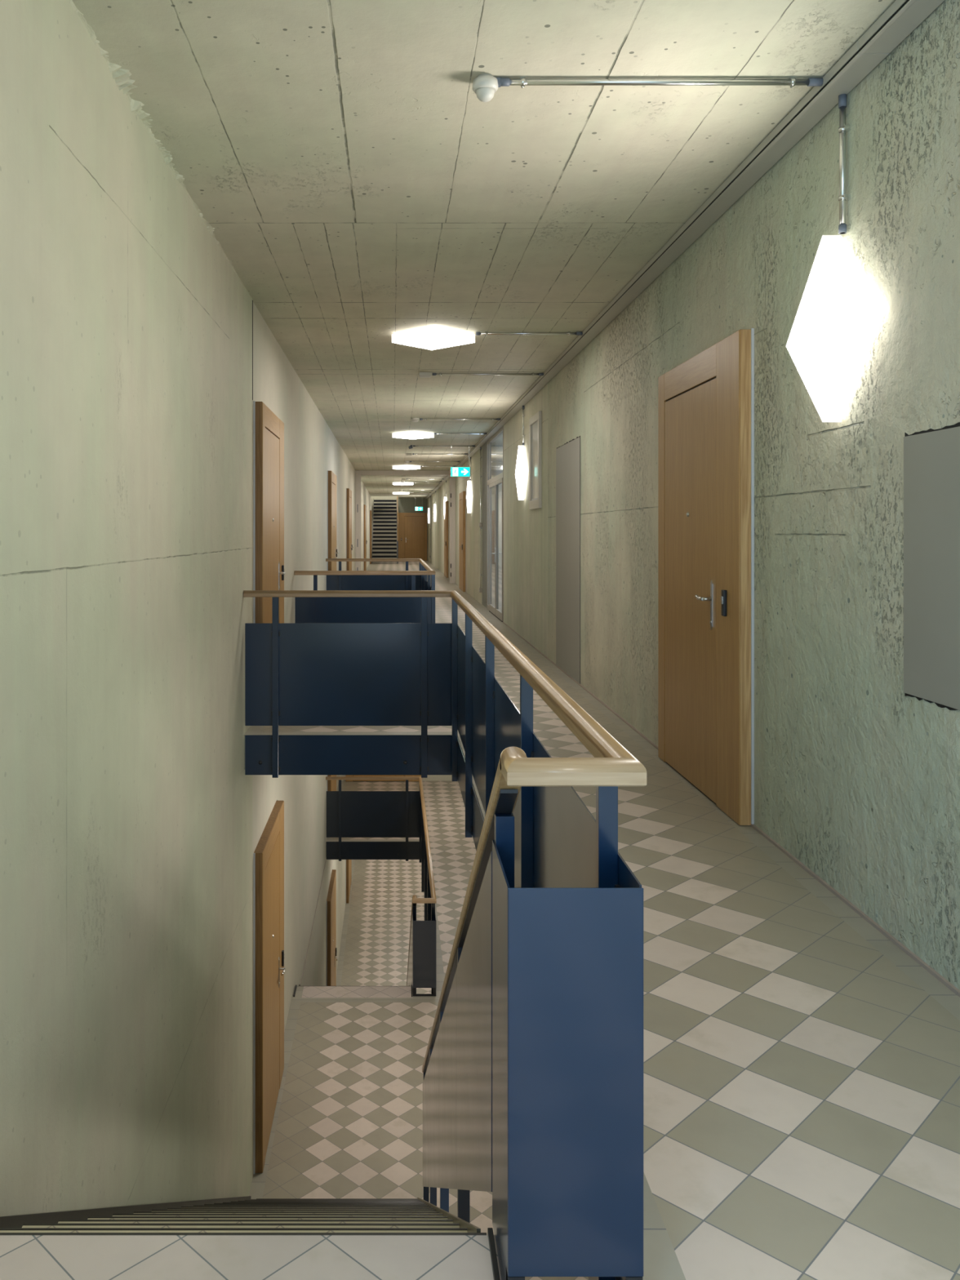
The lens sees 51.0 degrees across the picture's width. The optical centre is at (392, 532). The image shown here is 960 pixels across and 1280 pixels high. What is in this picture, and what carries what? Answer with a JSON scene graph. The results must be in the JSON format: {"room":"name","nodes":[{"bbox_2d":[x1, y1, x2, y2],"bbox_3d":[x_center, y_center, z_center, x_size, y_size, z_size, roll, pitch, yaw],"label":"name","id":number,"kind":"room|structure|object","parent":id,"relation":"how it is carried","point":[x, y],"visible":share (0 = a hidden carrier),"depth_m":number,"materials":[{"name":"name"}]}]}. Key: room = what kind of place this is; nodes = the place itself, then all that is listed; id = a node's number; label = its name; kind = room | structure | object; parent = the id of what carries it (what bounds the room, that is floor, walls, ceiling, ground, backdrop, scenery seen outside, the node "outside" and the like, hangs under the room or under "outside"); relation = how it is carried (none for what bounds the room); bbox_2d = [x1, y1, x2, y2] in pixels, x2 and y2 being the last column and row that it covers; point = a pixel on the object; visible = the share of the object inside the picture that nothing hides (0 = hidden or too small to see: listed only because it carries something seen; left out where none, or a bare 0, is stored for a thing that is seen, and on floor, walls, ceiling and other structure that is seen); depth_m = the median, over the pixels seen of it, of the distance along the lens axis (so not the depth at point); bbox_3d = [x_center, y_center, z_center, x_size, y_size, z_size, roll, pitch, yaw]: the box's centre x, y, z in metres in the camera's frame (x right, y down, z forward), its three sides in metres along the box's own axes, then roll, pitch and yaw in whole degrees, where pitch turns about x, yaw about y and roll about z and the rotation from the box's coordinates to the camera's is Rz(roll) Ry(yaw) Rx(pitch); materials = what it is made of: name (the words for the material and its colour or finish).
{"room":"apartment building corridor","nodes":[
{"label":"apartment building corridor","id":0,"kind":"room"},
{"bbox_2d":[0,0,372,1216],"bbox_3d":[-1.105,2.440,23.350,0.150,11.680,52.700,0,0,0],"label":"wall","id":1,"kind":"structure","parent":0,"point":[133,823],"depth_m":3.87,"materials":[{"name":"paint"}]},
{"bbox_2d":[68,0,252,300],"bbox_3d":[-0.999,-1.678,4.748,0.073,0.052,5.106,0,0,0],"label":"concrete edge","id":2,"kind":"structure","parent":1,"relation":"attached to","point":[122,80],"depth_m":3.94,"materials":[{"name":"beige concrete"}]},
{"bbox_2d":[252,300,253,399],"bbox_3d":[-1.029,-1.335,7.338,0.004,0.730,0.015,0,0,0],"label":"trim","id":3,"kind":"structure","parent":1,"relation":"attached to","point":[252,300],"depth_m":7.33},
{"bbox_2d":[253,800,285,1174],"bbox_3d":[-0.968,3.554,8.130,0.124,2.371,1.476,0,0,0],"label":"door","id":4,"kind":"structure","parent":1,"relation":"in","point":[268,969],"depth_m":7.74,"materials":[{"name":"brown wood"}]},
{"bbox_2d":[253,400,285,622],"bbox_3d":[-0.968,0.214,8.130,0.124,2.371,1.476,0,0,0],"label":"door","id":5,"kind":"structure","parent":1,"relation":"in","point":[268,573],"depth_m":7.64,"materials":[{"name":"brown wood"}]},
{"bbox_2d":[300,859,326,985],"bbox_3d":[-1.027,5.032,12.955,0.006,0.015,4.800,0,0,0],"label":"trim","id":6,"kind":"structure","parent":1,"relation":"attached to","point":[326,860],"depth_m":12.78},
{"bbox_2d":[326,774,336,791],"bbox_3d":[-0.968,3.554,16.330,0.124,2.371,1.476,0,0,0],"label":"door","id":7,"kind":"structure","parent":1,"relation":"in","point":[331,784],"depth_m":15.70,"materials":[{"name":"brown wood"}]},
{"bbox_2d":[326,869,337,986],"bbox_3d":[-0.968,6.894,16.230,0.124,2.371,1.476,0,0,0],"label":"door","id":8,"kind":"structure","parent":1,"relation":"in","point":[331,950],"depth_m":15.91,"materials":[{"name":"brown wood"}]},
{"bbox_2d":[327,470,338,570],"bbox_3d":[-0.968,0.214,16.430,0.124,2.371,1.476,0,0,0],"label":"door","id":9,"kind":"structure","parent":1,"relation":"in","point":[332,552],"depth_m":15.77,"materials":[{"name":"brown wood"}]},
{"bbox_2d":[345,859,351,903],"bbox_3d":[-0.968,6.894,22.530,0.124,2.371,1.476,0,0,0],"label":"door","id":10,"kind":"structure","parent":1,"relation":"in","point":[348,862],"depth_m":21.80,"materials":[{"name":"brown wood"}]},
{"bbox_2d":[346,488,353,570],"bbox_3d":[-0.968,0.214,22.730,0.124,2.371,1.476,0,0,0],"label":"door","id":11,"kind":"structure","parent":1,"relation":"in","point":[349,547],"depth_m":22.00,"materials":[{"name":"brown wood"}]},
{"bbox_2d":[363,504,366,570],"bbox_3d":[-0.968,0.214,35.630,0.124,2.371,1.476,0,0,0],"label":"door","id":12,"kind":"structure","parent":1,"relation":"in","point":[364,505],"depth_m":34.90,"materials":[{"name":"brown wood"}]},
{"bbox_2d":[369,510,373,564],"bbox_3d":[-0.968,0.214,44.730,0.124,2.371,1.476,0,0,0],"label":"door","id":13,"kind":"structure","parent":1,"relation":"in","point":[371,539],"depth_m":44.01,"materials":[{"name":"brown wood"}]},
{"bbox_2d":[244,736,244,769],"bbox_3d":[0.344,1.526,23.250,2.788,0.228,52.500,0,0,0],"label":"ceiling","id":14,"kind":"structure","parent":0,"point":[244,736],"depth_m":6.92,"materials":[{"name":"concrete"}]},
{"bbox_2d":[336,859,431,993],"bbox_3d":[0.344,8.086,18.000,2.788,0.012,24.000,0,0,0],"label":"floor","id":15,"kind":"structure","parent":0,"point":[374,949],"depth_m":20.76,"materials":[{"name":"tile"}]},
{"bbox_2d":[338,774,452,780],"bbox_3d":[0.344,3.196,19.175,2.748,3.112,0.150,0,0,0],"label":"wall","id":16,"kind":"structure","parent":0,"point":[430,777],"depth_m":19.10,"materials":[{"name":"paint"}]},
{"bbox_2d":[345,774,422,781],"bbox_3d":[-0.170,3.554,19.038,1.476,2.371,0.124,0,0,0],"label":"door","id":17,"kind":"structure","parent":16,"relation":"in","point":[345,775],"depth_m":19.03,"materials":[{"name":"brown wood"}]},
{"bbox_2d":[372,496,427,560],"bbox_3d":[0.344,-0.950,49.570,2.948,4.900,0.160,0,0,0],"label":"wall","id":18,"kind":"structure","parent":0,"point":[373,497],"depth_m":49.49,"materials":[{"name":"paint"}]},
{"bbox_2d":[398,512,426,560],"bbox_3d":[0.960,0.214,49.438,1.476,2.371,0.124,0,0,0],"label":"door","id":19,"kind":"structure","parent":18,"relation":"in","point":[412,526],"depth_m":49.43,"materials":[{"name":"brown wood"}]},
{"bbox_2d":[248,780,588,1279],"bbox_3d":[0.344,4.746,8.050,2.788,0.012,22.100,0,0,0],"label":"floor","id":20,"kind":"structure","parent":0,"point":[348,1120],"depth_m":8.70,"materials":[{"name":"tile"}]},
{"bbox_2d":[0,1195,480,1232],"bbox_3d":[-0.402,3.106,4.418,1.156,3.436,4.875,0,0,0],"label":"staircase","id":21,"kind":"structure","parent":20,"relation":"on","point":[237,1214],"depth_m":3.07,"materials":[{"name":"metal"}]},
{"bbox_2d":[293,985,412,996],"bbox_3d":[-0.409,4.833,10.338,1.217,0.214,0.245,0,0,0],"label":"stair stringer","id":22,"kind":"object","parent":20,"relation":"attached to","point":[295,990],"visible":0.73,"depth_m":10.32,"materials":[{"name":"black metal"}]},
{"bbox_2d":[325,776,436,996],"bbox_3d":[-0.291,4.384,12.781,1.471,1.288,5.141,0,0,0],"label":"balustrade","id":23,"kind":"object","parent":20,"relation":"on","point":[349,814],"visible":0.96,"depth_m":15.35,"materials":[{"name":"black metal"}]},
{"bbox_2d":[406,895,416,986],"bbox_3d":[0.224,5.884,12.820,0.048,4.288,5.030,0,0,0],"label":"stair railing","id":24,"kind":"object","parent":23,"relation":"attached to","point":[409,978],"visible":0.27,"depth_m":11.66,"materials":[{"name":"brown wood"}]},
{"bbox_2d":[0,560,959,1279],"bbox_3d":[0.344,1.406,23.250,2.788,0.012,52.500,0,0,0],"label":"floor","id":25,"kind":"structure","parent":0,"point":[802,1068],"depth_m":2.51,"materials":[{"name":"tile"}]},
{"bbox_2d":[0,1227,499,1279],"bbox_3d":[-0.409,1.493,1.877,1.217,0.214,0.245,0,0,0],"label":"floor edge trim","id":26,"kind":"object","parent":25,"relation":"attached to","point":[490,1230],"visible":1,"depth_m":2.00,"materials":[{"name":"black metal"}]},
{"bbox_2d":[293,558,435,622],"bbox_3d":[-0.291,1.044,12.882,1.471,1.288,4.941,0,0,0],"label":"balustrade","id":27,"kind":"object","parent":25,"relation":"on","point":[307,610],"visible":0.41,"depth_m":10.45,"materials":[{"name":"blue metal"}]},
{"bbox_2d":[371,496,398,564],"bbox_3d":[-0.355,-0.525,46.953,1.189,3.850,4.705,0,0,0],"label":"staircase","id":28,"kind":"structure","parent":25,"relation":"on","point":[375,500],"depth_m":46.86,"materials":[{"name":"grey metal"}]},
{"bbox_2d":[355,470,455,583],"bbox_3d":[0.344,-0.150,27.616,2.748,3.100,0.268,0,0,0],"label":"frame","id":29,"kind":"object","parent":25,"relation":"on","point":[357,473],"visible":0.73,"depth_m":27.50,"materials":[{"name":"paint"}]},
{"bbox_2d":[243,590,646,1279],"bbox_3d":[-0.291,1.044,4.337,1.471,1.288,5.171,0,0,0],"label":"balustrade","id":30,"kind":"object","parent":25,"relation":"on","point":[567,908],"visible":0.97,"depth_m":1.88,"materials":[{"name":"blue metal"}]},
{"bbox_2d":[422,746,525,1222],"bbox_3d":[0.224,2.544,4.360,0.048,4.288,5.030,0,0,0],"label":"stair railing","id":31,"kind":"object","parent":30,"relation":"attached to","point":[457,1067],"visible":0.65,"depth_m":2.75,"materials":[{"name":"grey metal"}]},
{"bbox_2d":[71,0,895,497],"bbox_3d":[0.344,-1.825,23.250,2.788,0.250,52.500,0,0,0],"label":"ceiling","id":32,"kind":"structure","parent":0,"point":[346,162],"depth_m":4.51,"materials":[{"name":"concrete"}]},
{"bbox_2d":[392,491,409,494],"bbox_3d":[0.345,-1.659,42.200,0.502,0.082,0.502,0,0,45],"label":"ceiling lamp","id":33,"kind":"object","parent":32,"relation":"attached to","point":[398,492],"visible":1,"depth_m":42.00,"materials":[{"name":"white plastic"}]},
{"bbox_2d":[392,481,413,484],"bbox_3d":[0.345,-1.659,34.000,0.502,0.082,0.502,0,0,45],"label":"ceiling lamp","id":34,"kind":"object","parent":32,"relation":"attached to","point":[399,482],"visible":0.86,"depth_m":33.83,"materials":[{"name":"white glass"}]},
{"bbox_2d":[392,464,420,469],"bbox_3d":[0.345,-1.659,25.500,0.502,0.082,0.502,0,0,45],"label":"ceiling lamp","id":35,"kind":"object","parent":32,"relation":"attached to","point":[406,466],"visible":1,"depth_m":25.34,"materials":[{"name":"white plastic"}]},
{"bbox_2d":[392,431,434,439],"bbox_3d":[0.345,-1.659,17.060,0.502,0.082,0.502,0,0,45],"label":"ceiling lamp","id":36,"kind":"object","parent":32,"relation":"attached to","point":[408,434],"visible":1,"depth_m":16.92,"materials":[{"name":"white glass"}]},
{"bbox_2d":[411,417,418,422],"bbox_3d":[0.330,-1.671,14.900,0.119,0.058,0.119,0,0,0],"label":"smoke detector","id":37,"kind":"object","parent":32,"relation":"attached to","point":[413,420],"visible":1,"depth_m":14.87,"materials":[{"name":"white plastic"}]},
{"bbox_2d":[403,489,432,490],"bbox_3d":[1.001,-1.683,40.001,1.202,0.034,0.033,0,0,0],"label":"conduit","id":38,"kind":"object","parent":32,"relation":"attached to","point":[403,490],"visible":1,"depth_m":39.99,"materials":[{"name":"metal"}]},
{"bbox_2d":[414,506,422,511],"bbox_3d":[1.104,-1.310,42.508,0.336,0.780,0.027,0,0,0],"label":"exit sign","id":39,"kind":"object","parent":32,"relation":"hanging from","point":[416,508],"visible":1,"depth_m":42.50,"materials":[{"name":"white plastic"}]},
{"bbox_2d":[404,480,441,481],"bbox_3d":[1.001,-1.683,33.001,1.202,0.034,0.033,0,0,0],"label":"conduit","id":40,"kind":"object","parent":32,"relation":"attached to","point":[405,481],"visible":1,"depth_m":32.98,"materials":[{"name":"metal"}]},
{"bbox_2d":[418,372,431,377],"bbox_3d":[0.345,-1.675,10.650,0.130,0.049,0.080,0,0,0],"label":"junction box","id":41,"kind":"object","parent":32,"relation":"attached to","point":[422,375],"visible":1,"depth_m":10.61,"materials":[{"name":"white plastic"}]},
{"bbox_2d":[406,478,444,479],"bbox_3d":[1.011,-1.683,31.601,1.182,0.034,0.033,0,0,0],"label":"conduit","id":42,"kind":"object","parent":32,"relation":"attached to","point":[406,478],"visible":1,"depth_m":31.59,"materials":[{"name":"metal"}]},
{"bbox_2d":[413,482,439,483],"bbox_3d":[1.152,-1.683,34.001,0.900,0.034,0.033,0,0,0],"label":"conduit","id":43,"kind":"object","parent":32,"relation":"attached to","point":[414,482],"visible":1,"depth_m":33.99,"materials":[{"name":"metal"}]},
{"bbox_2d":[391,324,475,350],"bbox_3d":[0.345,-1.659,8.530,0.502,0.082,0.502,0,0,45],"label":"ceiling lamp","id":44,"kind":"object","parent":32,"relation":"attached to","point":[431,337],"visible":1,"depth_m":8.42,"materials":[{"name":"white glass"}]},
{"bbox_2d":[409,461,460,462],"bbox_3d":[1.001,-1.683,23.801,1.202,0.034,0.033,0,0,0],"label":"conduit","id":45,"kind":"object","parent":32,"relation":"attached to","point":[410,461],"visible":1,"depth_m":23.79,"materials":[{"name":"metal"}]},
{"bbox_2d":[420,465,455,466],"bbox_3d":[1.152,-1.683,25.501,0.900,0.034,0.033,0,0,0],"label":"conduit","id":46,"kind":"object","parent":32,"relation":"attached to","point":[424,465],"visible":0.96,"depth_m":25.49,"materials":[{"name":"metal"}]},
{"bbox_2d":[412,453,467,454],"bbox_3d":[1.011,-1.683,21.501,1.182,0.034,0.033,0,0,0],"label":"conduit","id":47,"kind":"object","parent":32,"relation":"attached to","point":[412,453],"visible":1,"depth_m":21.49,"materials":[{"name":"metal"}]},
{"bbox_2d":[413,444,475,446],"bbox_3d":[0.996,-1.683,19.501,1.212,0.034,0.033,0,0,0],"label":"conduit","id":48,"kind":"object","parent":32,"relation":"attached to","point":[413,445],"visible":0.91,"depth_m":19.49,"materials":[{"name":"metal"}]},
{"bbox_2d":[419,417,500,420],"bbox_3d":[1.001,-1.683,14.901,1.202,0.034,0.033,0,0,0],"label":"conduit","id":49,"kind":"object","parent":32,"relation":"attached to","point":[420,419],"visible":1,"depth_m":14.89,"materials":[{"name":"metal"}]},
{"bbox_2d":[450,432,470,476],"bbox_3d":[1.146,-1.323,17.009,0.336,0.755,0.027,0,0,0],"label":"exit sign","id":50,"kind":"object","parent":32,"relation":"hanging from","point":[455,471],"visible":1,"depth_m":17.00,"materials":[{"name":"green plastic"}]},
{"bbox_2d":[434,432,487,434],"bbox_3d":[1.152,-1.683,17.061,0.900,0.034,0.033,0,0,0],"label":"conduit","id":51,"kind":"object","parent":32,"relation":"attached to","point":[434,433],"visible":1,"depth_m":17.05,"materials":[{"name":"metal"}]},
{"bbox_2d":[472,73,501,102],"bbox_3d":[0.350,-1.655,3.740,0.106,0.090,0.095,0,0,0],"label":"sensor","id":52,"kind":"object","parent":32,"relation":"attached to","point":[485,85],"visible":1,"depth_m":3.71,"materials":[{"name":"white plastic"}]},
{"bbox_2d":[432,372,543,376],"bbox_3d":[1.011,-1.683,10.652,1.182,0.034,0.033,0,0,0],"label":"conduit","id":53,"kind":"object","parent":32,"relation":"attached to","point":[440,374],"visible":1,"depth_m":10.64,"materials":[{"name":"metal"}]},
{"bbox_2d":[475,331,582,335],"bbox_3d":[1.152,-1.683,8.472,0.900,0.034,0.033,0,0,0],"label":"conduit","id":54,"kind":"object","parent":32,"relation":"attached to","point":[477,333],"visible":1,"depth_m":8.46,"materials":[{"name":"metal"}]},
{"bbox_2d":[499,76,823,88],"bbox_3d":[1.001,-1.683,3.741,1.202,0.034,0.033,0,0,0],"label":"conduit","id":55,"kind":"object","parent":32,"relation":"attached to","point":[522,82],"visible":1,"depth_m":3.73,"materials":[{"name":"metal"}]},
{"bbox_2d":[427,0,959,990],"bbox_3d":[1.798,3.190,23.350,0.160,10.180,52.700,0,0,0],"label":"wall","id":56,"kind":"structure","parent":0,"point":[857,778],"depth_m":4.05,"materials":[{"name":"concrete"}]},
{"bbox_2d":[427,507,430,523],"bbox_3d":[1.677,-0.775,46.500,0.082,0.710,0.710,0,0,0],"label":"wall lamp","id":57,"kind":"object","parent":56,"relation":"attached to","point":[428,508],"visible":1,"depth_m":46.41,"materials":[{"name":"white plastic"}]},
{"bbox_2d":[433,503,436,521],"bbox_3d":[1.677,-0.775,39.800,0.082,0.710,0.710,0,0,0],"label":"wall lamp","id":58,"kind":"object","parent":56,"relation":"attached to","point":[434,508],"visible":1,"depth_m":39.63,"materials":[{"name":"white glass"}]},
{"bbox_2d":[444,497,447,519],"bbox_3d":[1.677,-0.775,31.900,0.082,0.710,0.710,0,0,0],"label":"wall lamp","id":59,"kind":"object","parent":56,"relation":"attached to","point":[445,498],"visible":0.36,"depth_m":31.77,"materials":[{"name":"white glass"}]},
{"bbox_2d":[444,500,448,577],"bbox_3d":[1.656,0.214,31.530,0.124,2.371,1.476,0,0,0],"label":"door","id":60,"kind":"structure","parent":56,"relation":"in","point":[446,503],"depth_m":30.80,"materials":[{"name":"brown wood"}]},
{"bbox_2d":[458,490,466,591],"bbox_3d":[1.656,0.214,24.230,0.124,2.371,1.476,0,0,0],"label":"door","id":61,"kind":"structure","parent":56,"relation":"in","point":[462,496],"depth_m":23.75,"materials":[{"name":"brown wood"}]},
{"bbox_2d":[466,480,472,513],"bbox_3d":[1.677,-0.775,21.900,0.082,0.710,0.710,0,0,0],"label":"wall lamp","id":62,"kind":"object","parent":56,"relation":"attached to","point":[469,494],"visible":1,"depth_m":21.77,"materials":[{"name":"white glass"}]},
{"bbox_2d":[470,457,471,480],"bbox_3d":[1.700,-1.390,21.896,0.035,0.520,0.037,0,0,0],"label":"conduit","id":63,"kind":"object","parent":56,"relation":"attached to","point":[470,457],"visible":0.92,"depth_m":21.89,"materials":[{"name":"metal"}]},
{"bbox_2d":[480,447,481,587],"bbox_3d":[1.700,-0.265,19.346,0.035,2.770,0.037,0,0,0],"label":"conduit","id":64,"kind":"object","parent":56,"relation":"attached to","point":[480,447],"visible":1,"depth_m":19.34,"materials":[{"name":"metal"}]},
{"bbox_2d":[486,426,503,622],"bbox_3d":[1.720,-0.125,16.905,0.135,3.050,2.690,0,0,0],"label":"door","id":65,"kind":"structure","parent":56,"relation":"in","point":[495,445],"depth_m":16.71,"materials":[{"name":"glass"}]},
{"bbox_2d":[515,445,528,500],"bbox_3d":[1.677,-0.775,13.030,0.082,0.710,0.710,0,0,0],"label":"wall lamp","id":66,"kind":"object","parent":56,"relation":"attached to","point":[522,469],"visible":1,"depth_m":12.91,"materials":[{"name":"white glass"}]},
{"bbox_2d":[522,405,524,445],"bbox_3d":[1.700,-1.390,13.027,0.035,0.520,0.037,0,0,0],"label":"conduit","id":67,"kind":"object","parent":56,"relation":"attached to","point":[523,406],"visible":1,"depth_m":13.02,"materials":[{"name":"metal"}]},
{"bbox_2d":[528,411,542,509],"bbox_3d":[1.700,-0.840,11.955,0.035,1.120,0.810,0,0,0],"label":"window","id":68,"kind":"structure","parent":56,"relation":"in","point":[535,421],"depth_m":11.96,"materials":[{"name":"glass"}]},
{"bbox_2d":[555,435,580,684],"bbox_3d":[1.714,0.253,9.833,0.007,2.285,1.334,0,0,0],"label":"wall panel","id":69,"kind":"object","parent":56,"relation":"attached to","point":[568,455],"visible":1,"depth_m":9.80,"materials":[{"name":"grey paint"}]},
{"bbox_2d":[425,0,944,498],"bbox_3d":[1.658,-1.673,23.300,0.112,0.054,52.400,0,0,0],"label":"cable tray","id":70,"kind":"object","parent":56,"relation":"attached to","point":[902,17],"visible":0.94,"depth_m":4.40,"materials":[{"name":"metal"}]},
{"bbox_2d":[657,328,754,825],"bbox_3d":[1.656,0.214,5.500,0.124,2.371,1.476,0,0,0],"label":"door","id":71,"kind":"structure","parent":56,"relation":"in","point":[706,402],"depth_m":5.26,"materials":[{"name":"brown wood"}]},
{"bbox_2d":[502,622,959,997],"bbox_3d":[1.712,1.394,6.280,0.012,0.012,18.560,0,0,0],"label":"baseboard","id":72,"kind":"structure","parent":56,"relation":"attached to","point":[884,932],"depth_m":3.85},
{"bbox_2d":[786,235,887,422],"bbox_3d":[1.677,-0.775,3.810,0.082,0.710,0.710,0,0,0],"label":"wall lamp","id":73,"kind":"object","parent":56,"relation":"attached to","point":[840,314],"visible":1,"depth_m":3.74,"materials":[{"name":"white glass"}]},
{"bbox_2d":[838,93,850,234],"bbox_3d":[1.700,-1.390,3.776,0.035,0.520,0.037,0,0,0],"label":"conduit","id":74,"kind":"object","parent":56,"relation":"attached to","point":[843,128],"visible":1,"depth_m":3.77,"materials":[{"name":"metal"}]},
{"bbox_2d":[903,422,959,710],"bbox_3d":[1.714,0.107,2.903,0.007,0.884,0.914,0,0,0],"label":"wall panel","id":75,"kind":"object","parent":56,"relation":"attached to","point":[931,457],"visible":1,"depth_m":3.18,"materials":[{"name":"grey paint"}]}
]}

